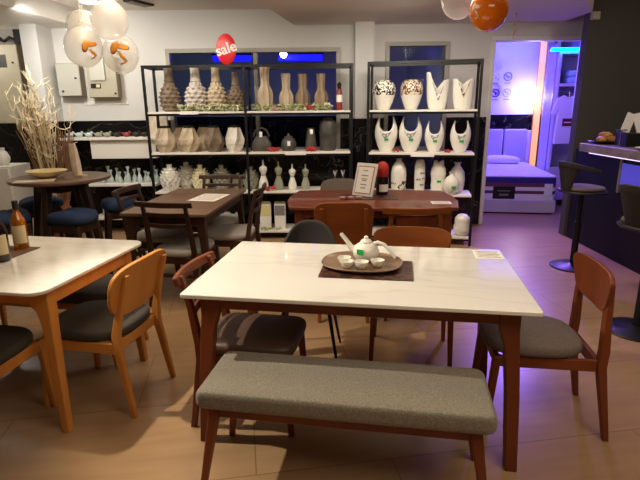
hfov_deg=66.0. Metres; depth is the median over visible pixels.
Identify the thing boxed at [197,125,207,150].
vase
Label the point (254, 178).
vase
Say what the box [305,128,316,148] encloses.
bottle vase
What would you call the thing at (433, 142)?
vase
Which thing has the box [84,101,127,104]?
cable trunking
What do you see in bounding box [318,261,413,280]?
mat
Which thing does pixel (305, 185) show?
figurine
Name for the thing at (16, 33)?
camera
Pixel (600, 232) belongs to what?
bar counter
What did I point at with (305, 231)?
shell chair
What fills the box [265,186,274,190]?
flowers
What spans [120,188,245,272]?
dining table
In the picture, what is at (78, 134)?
bird ornament
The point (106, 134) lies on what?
bird ornament
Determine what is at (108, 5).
ceiling
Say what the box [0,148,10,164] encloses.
vase
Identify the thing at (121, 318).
dining chair
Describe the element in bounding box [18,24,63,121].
wall pillar
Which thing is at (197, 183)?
vase
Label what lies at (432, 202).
sheet
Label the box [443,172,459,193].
bottle vase
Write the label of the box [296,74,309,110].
vase
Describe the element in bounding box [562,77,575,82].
folded clothes
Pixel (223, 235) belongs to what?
dining chair
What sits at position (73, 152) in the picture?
vase
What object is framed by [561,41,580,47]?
wall
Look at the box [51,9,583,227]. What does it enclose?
wall
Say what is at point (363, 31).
wall column
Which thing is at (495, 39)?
trim
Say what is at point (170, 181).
vase
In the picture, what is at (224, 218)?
dining chair
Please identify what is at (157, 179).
glass figurine
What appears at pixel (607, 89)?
wall
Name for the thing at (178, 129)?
vase
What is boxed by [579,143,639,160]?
countertop
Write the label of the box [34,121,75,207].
wall
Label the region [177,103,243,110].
ivy garland
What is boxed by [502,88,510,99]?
badge
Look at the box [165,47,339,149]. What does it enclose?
window
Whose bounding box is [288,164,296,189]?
figurine
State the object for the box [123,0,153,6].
ceiling vent
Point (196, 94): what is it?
vase
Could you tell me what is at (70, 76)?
electrical box
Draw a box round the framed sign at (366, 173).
[352,163,378,196]
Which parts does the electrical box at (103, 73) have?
door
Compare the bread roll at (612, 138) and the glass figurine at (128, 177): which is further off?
the glass figurine at (128, 177)
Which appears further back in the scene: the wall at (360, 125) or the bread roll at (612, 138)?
the wall at (360, 125)
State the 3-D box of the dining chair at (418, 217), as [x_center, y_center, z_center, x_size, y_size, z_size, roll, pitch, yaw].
[0.672,0.125,3.716,0.488,0.850,0.577,-1,15,-1]
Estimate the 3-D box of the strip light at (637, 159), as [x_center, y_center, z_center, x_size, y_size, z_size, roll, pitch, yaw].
[2.829,-0.588,3.949,0.020,0.012,2.520,-1,15,0]
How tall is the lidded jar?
0.205 m
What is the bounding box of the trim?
[478,36,581,223]
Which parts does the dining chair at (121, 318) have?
leg, leg, seat frame, seat, leg, backrest, leg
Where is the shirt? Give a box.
[551,90,573,143]
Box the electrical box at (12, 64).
[0,44,32,123]
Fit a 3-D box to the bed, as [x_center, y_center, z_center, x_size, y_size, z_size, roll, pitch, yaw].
[2.757,-1.197,8.062,1.670,1.120,2.090,2,15,9]
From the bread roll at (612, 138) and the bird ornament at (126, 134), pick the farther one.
the bird ornament at (126, 134)
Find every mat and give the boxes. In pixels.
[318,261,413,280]
[340,194,397,199]
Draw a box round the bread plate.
[588,140,614,143]
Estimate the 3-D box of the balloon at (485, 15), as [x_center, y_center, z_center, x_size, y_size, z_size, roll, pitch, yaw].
[1.101,-1.699,3.172,0.244,0.671,0.244,-1,15,0]
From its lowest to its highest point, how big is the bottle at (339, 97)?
0.310 m
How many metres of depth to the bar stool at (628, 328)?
3.25 m
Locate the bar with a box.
[549,47,578,51]
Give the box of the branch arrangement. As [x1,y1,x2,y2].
[5,61,78,236]
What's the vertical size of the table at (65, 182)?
0.950 m
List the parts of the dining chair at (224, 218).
leg, seat frame, seat, rail, leg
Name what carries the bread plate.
on the bar counter at (600, 232)
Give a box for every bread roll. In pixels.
[596,136,607,140]
[598,132,612,137]
[607,136,615,140]
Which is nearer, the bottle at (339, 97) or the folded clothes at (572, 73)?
the bottle at (339, 97)
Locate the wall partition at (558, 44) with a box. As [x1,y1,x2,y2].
[536,42,560,170]
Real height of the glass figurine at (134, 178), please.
0.165 m
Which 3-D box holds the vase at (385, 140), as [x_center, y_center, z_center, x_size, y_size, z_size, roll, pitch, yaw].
[0.746,-1.192,5.559,0.255,0.392,0.185,2,15,9]
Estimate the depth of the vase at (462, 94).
5.24 m
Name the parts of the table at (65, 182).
leg, leg, leg, leg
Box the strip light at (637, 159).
[590,153,639,161]
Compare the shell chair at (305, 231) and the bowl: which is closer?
the shell chair at (305, 231)
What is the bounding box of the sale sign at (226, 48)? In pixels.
[216,33,236,64]
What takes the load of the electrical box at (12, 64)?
attached to the wall at (13, 145)
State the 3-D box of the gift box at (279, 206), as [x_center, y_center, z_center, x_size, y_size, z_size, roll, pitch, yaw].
[-0.483,-0.304,5.982,0.130,0.332,0.103,-1,15,0]
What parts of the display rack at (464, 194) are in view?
post, post, shelf rail, shelf rail, price strip, shelf rail, frame, shelf rail, post, post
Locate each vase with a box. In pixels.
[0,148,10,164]
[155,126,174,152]
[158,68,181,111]
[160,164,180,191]
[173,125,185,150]
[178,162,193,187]
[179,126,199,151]
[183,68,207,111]
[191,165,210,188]
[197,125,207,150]
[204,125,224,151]
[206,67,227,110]
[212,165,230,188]
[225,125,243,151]
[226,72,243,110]
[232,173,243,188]
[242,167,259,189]
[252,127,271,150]
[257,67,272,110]
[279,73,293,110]
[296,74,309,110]
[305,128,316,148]
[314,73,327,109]
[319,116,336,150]
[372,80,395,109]
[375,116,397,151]
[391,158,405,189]
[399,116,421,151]
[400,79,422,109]
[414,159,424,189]
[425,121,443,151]
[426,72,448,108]
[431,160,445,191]
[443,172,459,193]
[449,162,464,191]
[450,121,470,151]
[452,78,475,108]
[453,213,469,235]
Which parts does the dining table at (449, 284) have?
leg, leg, leg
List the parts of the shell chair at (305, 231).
leg, leg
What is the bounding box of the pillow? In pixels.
[487,155,519,163]
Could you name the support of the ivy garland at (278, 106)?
on the display rack at (243, 67)
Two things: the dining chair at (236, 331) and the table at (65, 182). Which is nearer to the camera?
the dining chair at (236, 331)
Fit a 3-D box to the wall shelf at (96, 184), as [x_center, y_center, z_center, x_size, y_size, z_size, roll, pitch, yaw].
[-2.457,-0.718,6.271,0.860,0.030,0.299,-1,15,0]
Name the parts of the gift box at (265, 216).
printed panel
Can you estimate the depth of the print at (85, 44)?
3.15 m
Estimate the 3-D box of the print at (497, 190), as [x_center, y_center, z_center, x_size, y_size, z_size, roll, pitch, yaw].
[2.655,-0.678,7.130,0.180,0.080,0.002,2,15,9]
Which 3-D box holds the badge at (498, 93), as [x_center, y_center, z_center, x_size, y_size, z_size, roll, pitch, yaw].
[3.078,-2.562,8.665,0.150,0.190,0.012,2,15,9]
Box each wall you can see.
[0,29,38,169]
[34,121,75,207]
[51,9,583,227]
[353,118,372,179]
[490,42,554,166]
[558,0,639,235]
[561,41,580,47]
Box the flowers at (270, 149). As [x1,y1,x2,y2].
[267,147,279,151]
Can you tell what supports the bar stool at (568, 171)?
on the floor
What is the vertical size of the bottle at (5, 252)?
0.285 m
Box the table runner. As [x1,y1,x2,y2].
[0,246,39,262]
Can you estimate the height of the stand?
0.165 m
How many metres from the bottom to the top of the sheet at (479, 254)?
0.002 m
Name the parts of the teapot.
spout, lid, handle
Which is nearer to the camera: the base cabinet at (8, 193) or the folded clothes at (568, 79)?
the base cabinet at (8, 193)
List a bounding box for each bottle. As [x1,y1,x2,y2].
[0,221,11,261]
[10,200,29,249]
[336,82,342,109]
[376,161,388,194]
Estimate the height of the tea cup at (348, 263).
0.036 m
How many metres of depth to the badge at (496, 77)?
8.59 m
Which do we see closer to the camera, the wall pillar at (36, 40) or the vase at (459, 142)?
the vase at (459, 142)
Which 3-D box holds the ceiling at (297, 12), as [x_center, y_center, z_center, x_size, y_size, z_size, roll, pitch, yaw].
[1.131,-2.473,5.113,3.550,0.180,1.650,-1,15,0]
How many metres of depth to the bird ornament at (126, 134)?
6.08 m
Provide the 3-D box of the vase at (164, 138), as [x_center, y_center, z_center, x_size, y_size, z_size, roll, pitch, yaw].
[-1.812,-1.177,5.757,0.240,0.300,0.227,-1,15,-2]
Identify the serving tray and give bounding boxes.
[321,251,402,273]
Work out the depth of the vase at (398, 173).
5.59 m
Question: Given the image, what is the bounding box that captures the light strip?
[528,42,547,165]
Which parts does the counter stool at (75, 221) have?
leg, seat, seat frame, leg, leg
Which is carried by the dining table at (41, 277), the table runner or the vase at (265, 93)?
the table runner
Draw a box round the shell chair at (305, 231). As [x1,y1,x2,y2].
[281,220,340,357]
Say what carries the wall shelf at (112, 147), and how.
attached to the wall at (147, 34)
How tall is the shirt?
0.779 m
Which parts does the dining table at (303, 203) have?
leg, leg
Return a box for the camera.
[0,29,21,44]
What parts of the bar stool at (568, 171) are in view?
panel, rail, seat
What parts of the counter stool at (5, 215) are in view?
seat, seat frame, leg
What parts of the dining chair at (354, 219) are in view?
leg, backrest, leg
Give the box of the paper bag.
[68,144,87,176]
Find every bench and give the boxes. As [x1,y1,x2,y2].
[0,274,148,365]
[196,351,497,479]
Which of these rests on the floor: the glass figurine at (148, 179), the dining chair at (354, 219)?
the dining chair at (354, 219)
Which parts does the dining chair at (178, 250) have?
leg, rail, seat, seat frame, leg, leg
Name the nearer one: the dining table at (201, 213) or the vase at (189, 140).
the dining table at (201, 213)
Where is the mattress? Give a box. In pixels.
[484,162,555,199]
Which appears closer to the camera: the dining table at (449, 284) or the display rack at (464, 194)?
the dining table at (449, 284)
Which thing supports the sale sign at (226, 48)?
attached to the display rack at (243, 67)
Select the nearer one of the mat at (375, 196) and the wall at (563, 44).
the mat at (375, 196)
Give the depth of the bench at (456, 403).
1.90 m
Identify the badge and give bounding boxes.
[492,89,499,99]
[493,72,499,83]
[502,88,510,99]
[503,72,512,83]
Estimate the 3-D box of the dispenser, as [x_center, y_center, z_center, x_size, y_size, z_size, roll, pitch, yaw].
[3.070,-1.068,4.753,0.342,0.322,0.240,2,15,8]
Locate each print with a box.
[82,40,96,59]
[110,41,128,64]
[472,3,480,18]
[497,190,509,195]
[562,118,571,125]
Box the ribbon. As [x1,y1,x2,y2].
[512,13,516,38]
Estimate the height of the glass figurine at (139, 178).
0.182 m
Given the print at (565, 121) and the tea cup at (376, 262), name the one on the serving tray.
the tea cup at (376, 262)
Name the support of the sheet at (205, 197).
on the dining table at (201, 213)
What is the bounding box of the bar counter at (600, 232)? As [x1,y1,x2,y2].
[566,143,639,273]
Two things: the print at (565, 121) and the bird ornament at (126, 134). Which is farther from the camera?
the print at (565, 121)
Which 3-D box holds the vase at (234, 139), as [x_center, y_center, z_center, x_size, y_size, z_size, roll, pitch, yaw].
[-0.997,-1.188,5.766,0.227,0.300,0.240,13,20,41]
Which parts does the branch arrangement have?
pot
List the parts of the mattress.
corner handle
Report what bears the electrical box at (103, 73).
attached to the wall at (147, 34)
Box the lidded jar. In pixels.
[281,133,295,150]
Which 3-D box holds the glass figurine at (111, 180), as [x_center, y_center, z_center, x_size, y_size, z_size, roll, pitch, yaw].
[-2.638,-0.806,6.226,0.064,0.165,0.062,-1,15,0]
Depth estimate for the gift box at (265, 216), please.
5.94 m
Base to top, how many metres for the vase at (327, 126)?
0.390 m
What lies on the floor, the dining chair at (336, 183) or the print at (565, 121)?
the dining chair at (336, 183)
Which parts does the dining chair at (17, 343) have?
seat, seat frame, leg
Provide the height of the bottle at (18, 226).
0.275 m
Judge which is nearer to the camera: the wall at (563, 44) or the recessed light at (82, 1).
the recessed light at (82, 1)
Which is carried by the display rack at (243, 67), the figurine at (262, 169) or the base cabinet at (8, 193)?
the figurine at (262, 169)
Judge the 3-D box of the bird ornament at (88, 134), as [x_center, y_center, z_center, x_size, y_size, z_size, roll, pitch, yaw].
[-2.868,-1.308,6.102,0.124,0.075,0.065,-1,15,0]
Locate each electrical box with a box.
[0,44,32,123]
[55,63,86,96]
[85,57,122,97]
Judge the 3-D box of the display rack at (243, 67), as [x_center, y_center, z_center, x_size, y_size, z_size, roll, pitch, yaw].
[-0.794,-1.018,5.849,2.344,1.985,0.396,0,15,1]
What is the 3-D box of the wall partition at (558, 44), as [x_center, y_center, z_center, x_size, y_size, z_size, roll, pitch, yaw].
[3.692,-1.878,8.058,0.040,2.420,1.160,4,16,17]
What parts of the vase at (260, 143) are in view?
handle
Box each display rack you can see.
[140,63,352,234]
[366,58,483,245]
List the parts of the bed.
headboard panel, headboard panel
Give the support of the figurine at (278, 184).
on the display rack at (243, 67)
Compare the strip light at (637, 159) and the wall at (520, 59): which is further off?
the wall at (520, 59)
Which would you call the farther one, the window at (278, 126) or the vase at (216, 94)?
the window at (278, 126)
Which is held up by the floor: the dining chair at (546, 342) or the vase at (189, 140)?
the dining chair at (546, 342)
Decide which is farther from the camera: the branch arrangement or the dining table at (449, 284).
the branch arrangement
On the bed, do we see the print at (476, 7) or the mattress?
the mattress
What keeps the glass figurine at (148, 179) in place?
on the wall shelf at (96, 184)
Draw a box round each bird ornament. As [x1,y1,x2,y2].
[74,131,82,136]
[83,131,92,136]
[93,131,102,136]
[102,131,110,136]
[111,131,120,136]
[121,131,130,136]
[131,131,140,136]
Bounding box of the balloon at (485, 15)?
[469,0,508,31]
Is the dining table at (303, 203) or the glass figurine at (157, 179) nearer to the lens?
the dining table at (303, 203)
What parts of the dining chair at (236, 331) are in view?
leg, rail, leg, seat frame, seat, leg, leg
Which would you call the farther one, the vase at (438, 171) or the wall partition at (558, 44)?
the wall partition at (558, 44)
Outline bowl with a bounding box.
[25,168,67,178]
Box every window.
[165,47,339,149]
[384,41,449,149]
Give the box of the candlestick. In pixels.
[340,169,345,177]
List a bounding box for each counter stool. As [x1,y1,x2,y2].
[0,208,32,235]
[18,195,69,237]
[46,207,112,273]
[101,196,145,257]
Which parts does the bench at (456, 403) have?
leg, leg, seat frame, seat, leg, leg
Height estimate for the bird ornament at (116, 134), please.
0.075 m
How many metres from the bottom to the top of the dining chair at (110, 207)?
0.716 m
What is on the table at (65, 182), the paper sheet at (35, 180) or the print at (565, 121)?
the paper sheet at (35, 180)
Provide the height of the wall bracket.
0.080 m
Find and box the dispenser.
[614,112,639,146]
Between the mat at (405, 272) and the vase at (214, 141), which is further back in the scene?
the vase at (214, 141)
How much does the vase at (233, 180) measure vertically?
0.194 m
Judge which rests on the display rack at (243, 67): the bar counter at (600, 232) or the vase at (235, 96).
the vase at (235, 96)
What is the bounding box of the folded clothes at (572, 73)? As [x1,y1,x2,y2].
[563,70,576,77]
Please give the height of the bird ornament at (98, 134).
0.075 m
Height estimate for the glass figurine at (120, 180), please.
0.140 m
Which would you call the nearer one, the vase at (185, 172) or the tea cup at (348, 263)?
the tea cup at (348, 263)
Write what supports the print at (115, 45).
attached to the balloon at (115, 45)
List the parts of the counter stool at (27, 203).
leg, seat, seat frame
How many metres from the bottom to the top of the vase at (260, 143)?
0.274 m
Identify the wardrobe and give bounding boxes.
[537,51,578,199]
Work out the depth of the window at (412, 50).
6.10 m
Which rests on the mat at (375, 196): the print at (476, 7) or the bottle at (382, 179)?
the bottle at (382, 179)
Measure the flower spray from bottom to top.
0.045 m
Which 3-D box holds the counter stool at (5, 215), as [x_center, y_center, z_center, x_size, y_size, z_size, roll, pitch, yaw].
[-2.619,0.092,4.220,0.357,0.716,0.407,-13,19,-38]
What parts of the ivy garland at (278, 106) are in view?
stem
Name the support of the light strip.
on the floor
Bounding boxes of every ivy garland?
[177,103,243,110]
[251,102,332,110]
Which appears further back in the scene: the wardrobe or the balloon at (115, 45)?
the wardrobe
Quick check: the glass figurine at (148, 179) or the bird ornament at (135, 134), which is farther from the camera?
the glass figurine at (148, 179)
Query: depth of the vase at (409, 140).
5.46 m
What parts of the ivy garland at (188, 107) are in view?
stem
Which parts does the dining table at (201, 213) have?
leg, leg, leg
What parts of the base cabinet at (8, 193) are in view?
door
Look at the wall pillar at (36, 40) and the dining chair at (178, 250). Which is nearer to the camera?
the dining chair at (178, 250)
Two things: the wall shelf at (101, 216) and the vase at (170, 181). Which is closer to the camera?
the vase at (170, 181)
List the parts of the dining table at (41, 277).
leg, leg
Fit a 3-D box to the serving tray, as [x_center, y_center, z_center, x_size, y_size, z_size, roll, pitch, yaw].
[0.209,0.113,2.461,0.400,0.022,0.335,3,15,12]
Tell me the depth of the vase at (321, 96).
5.64 m
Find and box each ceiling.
[0,0,83,28]
[51,0,556,43]
[256,0,593,24]
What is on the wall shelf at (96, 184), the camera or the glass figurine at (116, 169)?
the glass figurine at (116, 169)
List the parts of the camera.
arm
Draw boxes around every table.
[0,235,147,432]
[6,171,110,238]
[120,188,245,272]
[180,241,543,471]
[287,190,458,247]
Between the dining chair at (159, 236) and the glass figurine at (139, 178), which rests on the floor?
the dining chair at (159, 236)
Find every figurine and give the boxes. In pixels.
[109,169,113,182]
[115,168,118,181]
[117,171,122,182]
[126,166,131,182]
[132,169,136,181]
[137,168,142,182]
[146,172,151,182]
[155,169,159,182]
[259,160,268,188]
[274,162,282,189]
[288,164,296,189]
[301,164,309,189]
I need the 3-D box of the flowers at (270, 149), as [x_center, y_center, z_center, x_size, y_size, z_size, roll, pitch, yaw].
[-0.539,-1.050,5.704,0.149,0.056,0.081,-1,15,0]
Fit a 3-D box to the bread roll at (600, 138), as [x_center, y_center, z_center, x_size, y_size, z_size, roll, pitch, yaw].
[2.910,-1.039,5.092,0.064,0.064,0.136,-5,16,-17]
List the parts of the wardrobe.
panel, drawer, panel, panel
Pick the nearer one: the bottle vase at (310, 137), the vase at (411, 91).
the vase at (411, 91)
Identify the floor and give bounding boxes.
[0,200,639,479]
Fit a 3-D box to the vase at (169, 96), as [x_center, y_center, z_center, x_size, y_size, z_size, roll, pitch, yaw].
[-1.732,-1.732,5.671,0.257,0.500,0.264,2,15,8]
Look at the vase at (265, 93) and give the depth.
5.62 m
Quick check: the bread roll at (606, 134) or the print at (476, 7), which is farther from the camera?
the bread roll at (606, 134)
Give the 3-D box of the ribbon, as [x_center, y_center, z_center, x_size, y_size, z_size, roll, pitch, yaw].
[2.097,-2.306,5.310,0.035,0.261,0.020,-1,15,0]
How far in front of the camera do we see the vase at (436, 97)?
5.29 m
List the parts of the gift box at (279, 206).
printed panel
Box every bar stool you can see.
[549,161,607,272]
[612,184,639,341]
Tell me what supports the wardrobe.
on the floor
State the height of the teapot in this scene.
0.143 m
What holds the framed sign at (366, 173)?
on the mat at (375, 196)
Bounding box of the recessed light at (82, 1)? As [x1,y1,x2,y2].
[79,0,102,3]
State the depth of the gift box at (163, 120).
6.08 m
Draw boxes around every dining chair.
[0,325,57,407]
[38,249,175,417]
[111,183,198,287]
[133,201,219,306]
[172,251,306,437]
[189,174,245,257]
[201,182,266,274]
[314,202,373,322]
[320,178,354,189]
[369,226,453,366]
[382,206,451,320]
[472,252,615,441]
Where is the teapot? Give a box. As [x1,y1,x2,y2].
[340,232,395,261]
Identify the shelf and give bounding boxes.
[60,136,158,158]
[89,180,160,186]
[98,213,121,219]
[559,83,574,86]
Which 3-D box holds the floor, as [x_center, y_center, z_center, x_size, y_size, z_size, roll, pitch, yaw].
[0.006,0.644,3.640,12.000,0.100,13.700,-1,15,0]
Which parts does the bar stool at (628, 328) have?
rail, panel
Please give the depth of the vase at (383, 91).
5.37 m
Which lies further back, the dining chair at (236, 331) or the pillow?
the pillow
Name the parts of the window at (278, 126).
pane, pane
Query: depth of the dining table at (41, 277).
2.42 m
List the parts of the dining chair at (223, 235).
seat, seat frame, leg, leg, rail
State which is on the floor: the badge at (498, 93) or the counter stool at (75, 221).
the counter stool at (75, 221)
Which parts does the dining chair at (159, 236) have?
leg, rail, leg, seat, seat frame, leg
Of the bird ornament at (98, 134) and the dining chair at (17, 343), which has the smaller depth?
the dining chair at (17, 343)
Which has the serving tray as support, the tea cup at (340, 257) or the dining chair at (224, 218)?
the tea cup at (340, 257)
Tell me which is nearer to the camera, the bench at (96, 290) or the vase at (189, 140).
the bench at (96, 290)
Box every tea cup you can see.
[338,255,350,261]
[340,258,353,268]
[355,259,368,268]
[371,258,384,267]
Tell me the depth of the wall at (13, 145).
7.35 m
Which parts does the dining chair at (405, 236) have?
leg, backrest, leg, leg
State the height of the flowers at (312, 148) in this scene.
0.058 m
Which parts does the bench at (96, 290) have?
leg, seat frame, seat, leg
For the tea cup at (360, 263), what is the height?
0.036 m
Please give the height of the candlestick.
0.215 m
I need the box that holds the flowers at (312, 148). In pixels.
[306,146,316,150]
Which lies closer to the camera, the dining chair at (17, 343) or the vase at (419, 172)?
the dining chair at (17, 343)
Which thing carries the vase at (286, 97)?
on the display rack at (243, 67)
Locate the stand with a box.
[615,129,627,146]
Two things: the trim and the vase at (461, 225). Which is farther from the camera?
the trim
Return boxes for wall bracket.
[590,11,600,19]
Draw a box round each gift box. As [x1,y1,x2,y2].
[149,116,167,136]
[260,201,271,228]
[274,201,285,228]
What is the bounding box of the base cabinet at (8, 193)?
[0,163,33,235]
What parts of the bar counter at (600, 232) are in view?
panel frame, blue display panel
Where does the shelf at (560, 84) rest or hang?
attached to the wardrobe
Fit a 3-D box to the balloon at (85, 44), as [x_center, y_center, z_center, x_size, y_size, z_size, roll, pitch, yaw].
[-1.555,-1.564,3.159,0.240,0.875,0.240,-1,15,0]
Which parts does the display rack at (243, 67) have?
post, post, price strip, shelf rail, shelf rail, post, frame, post, shelf rail, price strip, shelf rail, shelf rail, post, post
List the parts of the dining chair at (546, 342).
leg, leg, seat, seat frame, leg, backrest, leg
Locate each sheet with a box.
[13,178,55,182]
[187,194,229,200]
[430,201,451,203]
[472,250,504,259]
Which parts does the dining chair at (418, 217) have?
leg, panel, rail, leg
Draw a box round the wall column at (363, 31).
[354,22,374,118]
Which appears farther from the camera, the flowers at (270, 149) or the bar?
the bar
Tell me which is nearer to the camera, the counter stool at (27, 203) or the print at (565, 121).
the counter stool at (27, 203)
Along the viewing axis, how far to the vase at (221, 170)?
5.89 m
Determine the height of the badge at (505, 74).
0.190 m
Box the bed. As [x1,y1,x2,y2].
[483,129,555,213]
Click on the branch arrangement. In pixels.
(43, 158)
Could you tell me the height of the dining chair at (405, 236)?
0.766 m

